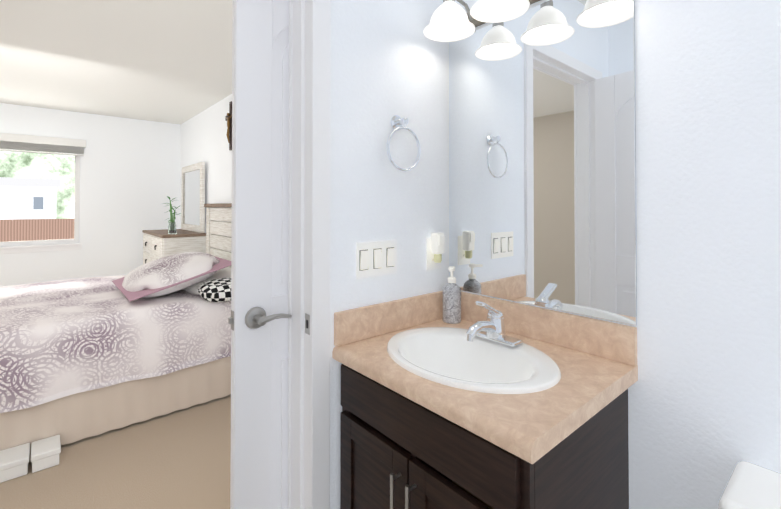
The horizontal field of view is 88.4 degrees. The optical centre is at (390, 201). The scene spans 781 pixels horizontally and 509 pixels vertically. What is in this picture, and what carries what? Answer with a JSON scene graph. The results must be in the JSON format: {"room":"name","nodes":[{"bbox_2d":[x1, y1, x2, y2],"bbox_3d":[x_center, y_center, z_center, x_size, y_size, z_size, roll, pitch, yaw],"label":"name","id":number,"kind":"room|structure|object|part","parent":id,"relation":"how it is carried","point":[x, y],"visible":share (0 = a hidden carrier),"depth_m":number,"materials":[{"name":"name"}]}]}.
{"room":"bathroom","nodes":[
{"label":"bathroom","id":0,"kind":"room"},
{"bbox_2d":[0,103,180,286],"bbox_3d":[-4.102,0.089,4.180,3.690,2.440,0.120,1,-1,-41],"label":"wall","id":1,"kind":"structure","parent":0,"point":[129,175],"depth_m":4.75,"materials":[{"name":"white paint"}]},
{"bbox_2d":[0,149,81,253],"bbox_3d":[-4.104,-0.054,4.137,1.470,1.195,0.125,1,-1,-41],"label":"window","id":2,"kind":"structure","parent":1,"relation":"in","point":[37,196],"depth_m":4.39,"materials":[{"name":"white"}]},
{"bbox_2d":[0,133,85,155],"bbox_3d":[-4.064,-0.615,4.098,1.530,0.183,0.064,1,-1,-41],"label":"window blind","id":3,"kind":"object","parent":1,"relation":"attached to","point":[37,144],"visible":1,"depth_m":4.33,"materials":[{"name":"white"}]},
{"bbox_2d":[0,394,230,508],"bbox_3d":[-2.514,1.313,2.320,3.450,0.050,4.750,1,-1,-41],"label":"floor","id":4,"kind":"structure","parent":0,"point":[179,459],"depth_m":1.91,"materials":[{"name":"beige carpet"}]},
{"bbox_2d":[0,203,231,453],"bbox_3d":[-2.081,0.651,2.815,2.133,1.285,1.775,1,-1,-41],"label":"bed","id":5,"kind":"object","parent":4,"relation":"on","point":[81,358],"visible":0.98,"depth_m":2.32,"materials":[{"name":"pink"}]},
{"bbox_2d":[0,275,230,412],"bbox_3d":[-2.234,0.821,2.701,1.755,0.392,1.726,1,-1,-41],"label":"comforter","id":6,"kind":"object","parent":5,"relation":"on","point":[60,339],"depth_m":2.28,"materials":[{"name":"fabric"}]},
{"bbox_3d":[-1.315,0.659,3.491,0.090,1.285,1.750,1,-1,-41],"label":"headboard","id":7,"kind":"part","parent":5,"relation":"part of","materials":[{"name":"white wood"}]},
{"bbox_2d":[142,229,205,263],"bbox_3d":[-2.479,0.829,4.558,0.445,0.970,1.090,1,-1,-41],"label":"dresser","id":8,"kind":"object","parent":4,"relation":"on","point":[158,244],"visible":0.35,"depth_m":4.22,"materials":[{"name":"white wood"}]},
{"bbox_2d":[162,196,181,233],"bbox_3d":[-2.271,0.143,4.169,0.229,0.390,0.219,1,-1,-41],"label":"bamboo plant","id":9,"kind":"object","parent":8,"relation":"on","point":[172,227],"visible":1,"depth_m":4.14,"materials":[{"name":"green plant"}]},
{"bbox_2d":[181,162,204,232],"bbox_3d":[-2.294,-0.042,4.649,0.035,0.768,0.850,1,-1,-41],"label":"dresser mirror","id":10,"kind":"object","parent":8,"relation":"on","point":[193,198],"visible":1,"depth_m":4.59,"materials":[{"name":"white wood"}]},
{"bbox_2d":[0,0,232,124],"bbox_3d":[-2.592,-1.136,2.439,3.690,0.190,4.750,1,-1,-41],"label":"ceiling","id":11,"kind":"structure","parent":0,"point":[166,61],"depth_m":2.87,"materials":[{"name":"white paint"}]},
{"bbox_2d":[180,94,231,232],"bbox_3d":[-1.239,0.082,3.590,0.120,2.440,4.750,1,-1,-41],"label":"wall","id":12,"kind":"structure","parent":0,"point":[204,136],"depth_m":4.28,"materials":[{"name":"white paint"}]},
{"bbox_2d":[225,101,231,149],"bbox_3d":[-1.523,-0.715,3.796,0.051,0.460,0.260,1,-1,-41],"label":"crucifix","id":13,"kind":"object","parent":12,"relation":"attached to","point":[228,118],"visible":0.85,"depth_m":3.79,"materials":[{"name":"brown wood"}]},
{"bbox_2d":[330,0,448,508],"bbox_3d":[-0.299,0.054,1.186,1.830,2.440,0.120,1,-1,-41],"label":"wall","id":14,"kind":"structure","parent":0,"point":[389,59],"depth_m":1.35,"materials":[{"name":"white paint"}]},
{"bbox_2d":[228,0,291,508],"bbox_3d":[-0.141,0.261,1.468,0.882,2.018,0.149,1,-1,-41],"label":"open bedroom door","id":15,"kind":"structure","parent":14,"relation":"in","point":[258,319],"depth_m":1.22,"materials":[{"name":"white paint"}]},
{"bbox_2d":[288,0,330,508],"bbox_3d":[-0.559,0.228,0.960,0.877,2.087,0.152,1,-1,-41],"label":"door frame","id":16,"kind":"structure","parent":14,"relation":"attached to","point":[320,106],"depth_m":1.18,"materials":[{"name":"white wood"}]},
{"bbox_2d":[356,240,395,278],"bbox_3d":[-0.042,0.188,1.316,0.168,0.113,0.012,1,-1,-41],"label":"switch plate","id":17,"kind":"object","parent":14,"relation":"attached to","point":[376,258],"visible":1,"depth_m":1.31,"materials":[{"name":"white plastic"}]},
{"bbox_2d":[387,115,419,170],"bbox_3d":[0.037,-0.199,1.364,0.151,0.195,0.050,1,-1,-41],"label":"towel ring","id":18,"kind":"object","parent":14,"relation":"attached to","point":[398,123],"visible":1,"depth_m":1.36,"materials":[{"name":"silver metal"}]},
{"bbox_2d":[426,233,444,269],"bbox_3d":[0.173,0.184,1.478,0.075,0.136,0.048,1,-1,-41],"label":"outlet","id":19,"kind":"object","parent":14,"relation":"attached to","point":[435,242],"visible":1,"depth_m":1.47,"materials":[{"name":"white plastic"}]},
{"bbox_2d":[334,291,637,365],"bbox_3d":[0.241,0.384,1.136,0.529,0.100,0.651,1,-1,-41],"label":"backsplash","id":20,"kind":"structure","parent":14,"relation":"attached to","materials":[{"name":"beige stone"}]},
{"bbox_2d":[449,0,780,508],"bbox_3d":[1.071,0.049,0.669,0.129,2.440,2.690,1,-1,-41],"label":"wall","id":21,"kind":"structure","parent":0,"point":[704,404],"depth_m":1.04,"materials":[{"name":"white paint"}]},
{"bbox_2d":[423,0,539,41],"bbox_3d":[0.354,-0.653,1.242,0.236,0.142,0.576,1,-1,-41],"label":"sconce","id":22,"kind":"object","parent":21,"relation":"attached to","point":[451,20],"visible":1,"depth_m":1.31,"materials":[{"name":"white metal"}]},
{"bbox_3d":[0.439,-0.150,1.313,0.008,0.964,0.648,1,-1,-41],"label":"mirror vanity plate","id":23,"kind":"part","parent":21,"relation":"part of","materials":[{"name":"silver metal"}]},
{"bbox_3d":[0.437,1.287,0.110,1.560,0.050,2.450,1,-1,-41],"label":"floor","id":24,"kind":"structure","parent":0,"visible":0},
{"bbox_2d":[332,291,637,508],"bbox_3d":[0.233,0.784,1.124,0.550,0.980,0.651,1,-1,-41],"label":"vanity cabinet","id":25,"kind":"object","parent":24,"relation":"on","point":[489,403],"visible":0.96,"depth_m":1.01,"materials":[{"name":"brown"}]},
{"bbox_3d":[0.030,0.724,0.964,0.034,0.120,0.064,1,-1,-41],"label":"handle","id":26,"kind":"part","parent":25,"relation":"part of","materials":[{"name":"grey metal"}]},
{"bbox_3d":[0.049,0.819,0.980,0.018,0.667,0.590,1,-1,-41],"label":"door","id":27,"kind":"part","parent":25,"relation":"part of","materials":[{"name":"brown wood"}]},
{"bbox_2d":[443,266,460,323],"bbox_3d":[0.223,0.338,1.464,0.068,0.198,0.067,1,-1,-41],"label":"soap dispenser bottle","id":28,"kind":"object","parent":25,"relation":"on","point":[451,302],"visible":1,"depth_m":1.44,"materials":[{"name":"grey plastic"}]},
{"bbox_2d":[387,327,560,393],"bbox_3d":[0.214,0.500,1.127,0.396,0.160,0.510,1,-1,-41],"label":"sink basin","id":29,"kind":"object","parent":25,"relation":"in","point":[442,358],"depth_m":1.18,"materials":[{"name":"white ceramic"}]},
{"bbox_2d":[466,301,522,346],"bbox_3d":[0.282,0.358,1.194,0.163,0.127,0.160,1,-1,-41],"label":"faucet","id":30,"kind":"object","parent":25,"relation":"on","point":[491,331],"depth_m":1.20,"materials":[{"name":"silver metal"}]},
{"bbox_2d":[718,461,780,508],"bbox_3d":[0.665,0.915,0.465,0.746,0.702,0.510,1,-1,-41],"label":"toilet","id":31,"kind":"object","parent":24,"relation":"on","point":[749,485],"visible":0.98,"depth_m":0.79,"materials":[{"name":"white ceramic"}]}
]}

